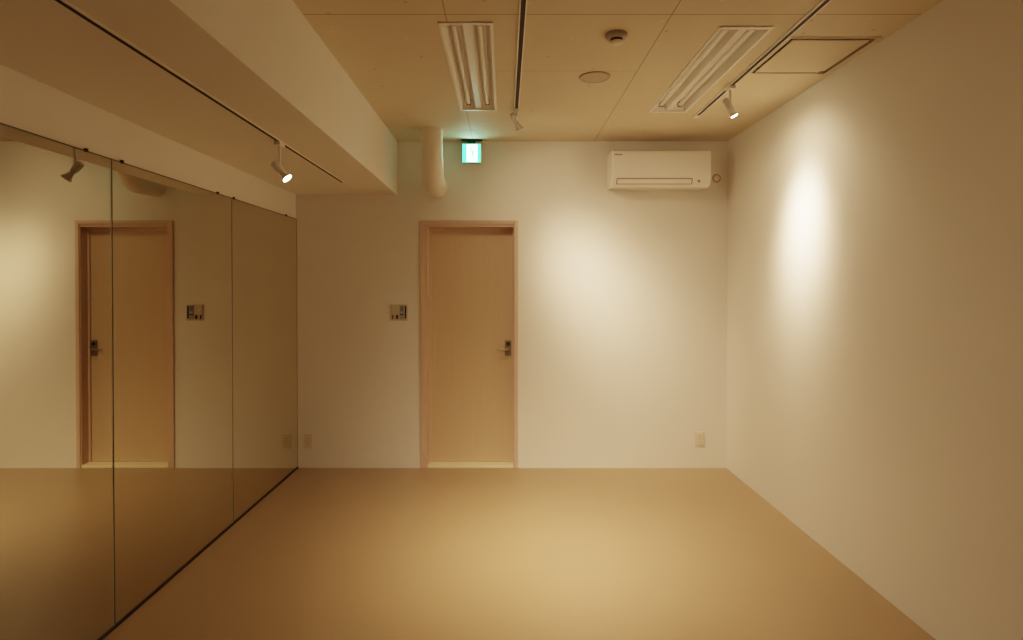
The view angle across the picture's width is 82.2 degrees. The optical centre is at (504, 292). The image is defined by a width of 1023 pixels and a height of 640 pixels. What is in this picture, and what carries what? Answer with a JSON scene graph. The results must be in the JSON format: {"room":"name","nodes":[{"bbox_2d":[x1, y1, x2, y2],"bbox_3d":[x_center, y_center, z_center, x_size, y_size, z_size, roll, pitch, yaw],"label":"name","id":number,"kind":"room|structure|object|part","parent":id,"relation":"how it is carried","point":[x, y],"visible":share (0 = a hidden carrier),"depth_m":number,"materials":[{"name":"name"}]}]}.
{"room":"dance studio","nodes":[
{"label":"dance studio","id":0,"kind":"room"},
{"bbox_2d":[0,64,295,217],"bbox_3d":[-1.782,0.148,0.392,0.120,2.695,9.180,0,1,0],"label":"wall","id":1,"kind":"structure","parent":0,"point":[28,104],"depth_m":2.61,"materials":[{"name":"paint"}]},
{"bbox_2d":[0,122,113,639],"bbox_3d":[-1.716,0.441,1.998,0.013,2.054,1.127,0,1,0],"label":"wall mirror","id":2,"kind":"object","parent":1,"relation":"attached to","point":[57,522],"visible":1,"depth_m":2.22,"materials":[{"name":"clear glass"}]},
{"bbox_2d":[111,159,232,624],"bbox_3d":[-1.716,0.429,3.125,0.013,2.054,1.120,0,1,0],"label":"wall mirror","id":3,"kind":"object","parent":1,"relation":"attached to","point":[172,238],"visible":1,"depth_m":2.98,"materials":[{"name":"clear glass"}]},
{"bbox_2d":[98,467,297,639],"bbox_3d":[-1.716,1.462,3.145,0.013,0.012,3.400,0,1,0],"label":"trim","id":4,"kind":"structure","parent":1,"relation":"attached to","point":[107,633],"depth_m":3.12,"materials":[{"name":"black metal"}]},
{"bbox_2d":[231,197,296,521],"bbox_3d":[-1.716,0.417,4.258,0.013,2.054,1.140,0,1,0],"label":"wall mirror","id":5,"kind":"object","parent":1,"relation":"attached to","point":[264,244],"visible":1,"depth_m":4.12,"materials":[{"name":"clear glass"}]},
{"bbox_2d":[0,0,396,194],"bbox_3d":[-1.304,-0.979,0.305,0.837,0.438,9.030,0,1,0],"label":"ceiling","id":6,"kind":"structure","parent":0,"point":[264,60],"depth_m":2.29,"materials":[{"name":"paint"}]},
{"bbox_2d":[51,0,346,183],"bbox_3d":[-1.178,-0.770,1.545,0.035,0.005,5.505,0,1,0],"label":"track","id":7,"kind":"object","parent":6,"relation":"attached to","point":[66,5],"visible":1,"depth_m":2.04,"materials":[{"name":"metal"}]},
{"bbox_2d":[271,141,291,181],"bbox_3d":[-1.169,-0.681,3.063,0.108,0.208,0.072,0,1,0],"label":"track spotlight","id":8,"kind":"object","parent":7,"relation":"attached to","point":[276,165],"visible":1,"depth_m":3.05,"materials":[{"name":"white plastic"}]},
{"bbox_3d":[-1.178,-0.701,3.063,0.021,0.126,0.021,0,1,0],"label":"stem","id":9,"kind":"part","parent":8,"relation":"part of","materials":[{"name":"white plastic"}]},
{"bbox_2d":[296,141,727,467],"bbox_3d":[0.054,0.102,4.906,3.552,2.695,0.150,0,1,0],"label":"wall","id":10,"kind":"structure","parent":0,"point":[622,294],"depth_m":4.83,"materials":[{"name":"paint"}]},
{"bbox_2d":[296,219,297,466],"bbox_3d":[-1.717,0.416,4.831,0.010,2.046,0.007,0,1,0],"label":"trim","id":11,"kind":"structure","parent":10,"relation":"attached to","point":[296,219],"depth_m":4.83,"materials":[{"name":"black metal"}]},
{"bbox_2d":[304,434,312,447],"bbox_3d":[-1.625,1.224,4.837,0.072,0.120,0.011,0,1,0],"label":"wall socket","id":12,"kind":"object","parent":10,"relation":"attached to","point":[308,438],"visible":1,"depth_m":4.83,"materials":[{"name":"beige plastic"}]},
{"bbox_2d":[390,305,407,320],"bbox_3d":[-0.875,0.165,4.823,0.143,0.132,0.018,0,1,0],"label":"switch panel","id":13,"kind":"object","parent":10,"relation":"attached to","point":[397,312],"visible":1,"depth_m":4.82,"materials":[{"name":"plastic"}]},
{"bbox_2d":[420,220,517,467],"bbox_3d":[-0.296,0.428,4.904,0.807,2.044,0.162,0,1,0],"label":"door","id":14,"kind":"structure","parent":10,"relation":"in","point":[469,268],"depth_m":4.93,"materials":[{"name":"brown wood"}]},
{"bbox_3d":[0.027,0.466,4.928,0.056,0.132,0.008,0,1,0],"label":"handle","id":15,"kind":"part","parent":14,"relation":"part of","materials":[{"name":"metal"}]},
{"bbox_2d":[607,150,710,189],"bbox_3d":[1.225,-0.976,4.696,0.774,0.290,0.248,0,1,0],"label":"air conditioner","id":16,"kind":"object","parent":10,"relation":"attached to","point":[626,169],"visible":1,"depth_m":4.58,"materials":[{"name":"plastic"}]},
{"bbox_2d":[616,178,692,183],"bbox_3d":[1.171,-0.872,4.591,0.593,0.044,0.024,0,1,0],"label":"air vent","id":17,"kind":"object","parent":16,"relation":"attached to","point":[618,180],"depth_m":4.59,"materials":[{"name":"white plastic"}]},
{"bbox_3d":[1.225,-1.003,4.578,0.766,0.194,0.012,0,1,0],"label":"panel","id":18,"kind":"part","parent":16,"relation":"part of","materials":[{"name":"plastic"}]},
{"bbox_2d":[695,431,703,445],"bbox_3d":[1.606,1.206,4.837,0.072,0.120,0.011,0,1,0],"label":"wall socket","id":19,"kind":"object","parent":10,"relation":"attached to","point":[699,435],"visible":1,"depth_m":4.83,"materials":[{"name":"beige plastic"}]},
{"bbox_2d":[712,174,720,182],"bbox_3d":[1.738,-0.939,4.809,0.072,0.072,0.027,0,1,0],"label":"cap","id":20,"kind":"object","parent":10,"relation":"attached to","point":[716,178],"visible":1,"depth_m":4.81,"materials":[{"name":"white plastic"}]},
{"bbox_2d":[103,468,935,639],"bbox_3d":[0.054,1.536,0.421,3.792,0.080,9.450,0,1,0],"label":"floor","id":21,"kind":"structure","parent":0,"point":[328,553],"depth_m":3.16,"materials":[{"name":"plastic"}]},
{"bbox_2d":[293,0,942,140],"bbox_3d":[0.054,-1.208,0.318,3.792,0.020,9.300,0,1,0],"label":"ceiling","id":22,"kind":"structure","parent":0,"point":[393,51],"depth_m":3.04,"materials":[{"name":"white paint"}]},
{"bbox_2d":[420,126,447,197],"bbox_3d":[-0.556,-1.009,4.593,0.173,0.466,0.454,0,1,0],"label":"pipe","id":23,"kind":"object","parent":22,"relation":"attached to","point":[431,159],"visible":1,"depth_m":4.40,"materials":[{"name":"white plastic"}]},
{"bbox_2d":[438,22,496,110],"bbox_3d":[-0.179,-1.262,3.306,0.250,0.078,1.323,0,1,0],"label":"fluorescent light","id":24,"kind":"object","parent":22,"relation":"attached to","point":[468,46],"visible":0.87,"depth_m":3.18,"materials":[{"name":"white metal"}]},
{"bbox_2d":[461,139,481,163],"bbox_3d":[-0.271,-1.148,4.767,0.168,0.192,0.056,0,1,0],"label":"exit sign","id":25,"kind":"object","parent":22,"relation":"hanging from","point":[471,152],"visible":1,"depth_m":4.74,"materials":[{"name":"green plastic"}]},
{"bbox_3d":[-0.271,-1.129,4.742,0.146,0.146,0.003,0,1,0],"label":"lit panel","id":26,"kind":"part","parent":25,"relation":"part of","materials":[{"name":"green plastic"}]},
{"bbox_2d":[514,0,527,107],"bbox_3d":[0.077,-1.204,1.408,0.035,0.011,5.240,0,1,0],"label":"track","id":27,"kind":"object","parent":22,"relation":"attached to","point":[522,3],"visible":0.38,"depth_m":2.91,"materials":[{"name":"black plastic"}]},
{"bbox_2d":[510,108,522,130],"bbox_3d":[0.078,-1.155,3.925,0.066,0.140,0.106,0,1,26],"label":"track spotlight","id":28,"kind":"object","parent":27,"relation":"attached to","point":[513,116],"visible":1,"depth_m":3.91,"materials":[{"name":"white plastic"}]},
{"bbox_2d":[579,71,609,82],"bbox_3d":[0.511,-1.225,3.340,0.176,0.008,0.176,0,1,0],"label":"ceiling speaker","id":29,"kind":"object","parent":22,"relation":"attached to","point":[594,76],"visible":1,"depth_m":3.33},
{"bbox_2d":[605,30,627,45],"bbox_3d":[0.528,-1.200,2.778,0.104,0.048,0.104,0,1,0],"label":"smoke detector","id":30,"kind":"object","parent":22,"relation":"attached to","point":[615,37],"visible":1,"depth_m":2.75,"materials":[{"name":"plastic"}]},
{"bbox_2d":[649,26,773,112],"bbox_3d":[1.110,-1.262,3.347,0.252,0.078,1.320,0,1,0],"label":"fluorescent light","id":31,"kind":"object","parent":22,"relation":"attached to","point":[728,45],"visible":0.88,"depth_m":3.21,"materials":[{"name":"white metal"}]},
{"bbox_2d":[693,0,831,117],"bbox_3d":[1.338,-1.204,1.455,0.035,0.011,5.335,0,1,0],"label":"track","id":32,"kind":"object","parent":22,"relation":"attached to","point":[822,3],"visible":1,"depth_m":2.94,"materials":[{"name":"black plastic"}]},
{"bbox_2d":[722,85,737,117],"bbox_3d":[1.337,-1.129,3.479,0.098,0.182,0.072,0,1,0],"label":"track spotlight","id":33,"kind":"object","parent":32,"relation":"attached to","point":[727,102],"visible":1,"depth_m":3.46,"materials":[{"name":"white plastic"}]},
{"bbox_3d":[1.338,-1.144,3.478,0.021,0.114,0.021,0,1,0],"label":"stem","id":34,"kind":"part","parent":33,"relation":"part of","materials":[{"name":"white plastic"}]},
{"bbox_2d":[749,37,881,73],"bbox_3d":[1.582,-1.242,3.045,0.440,0.048,0.485,0,1,0],"label":"access hatch","id":35,"kind":"object","parent":22,"relation":"attached to","point":[796,54],"visible":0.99,"depth_m":3.01,"materials":[{"name":"white paint"}]},
{"bbox_2d":[726,0,1022,639],"bbox_3d":[1.890,0.148,0.392,0.120,2.695,9.180,0,1,0],"label":"wall","id":36,"kind":"structure","parent":0,"point":[875,215],"depth_m":2.71,"materials":[{"name":"paint"}]}
]}

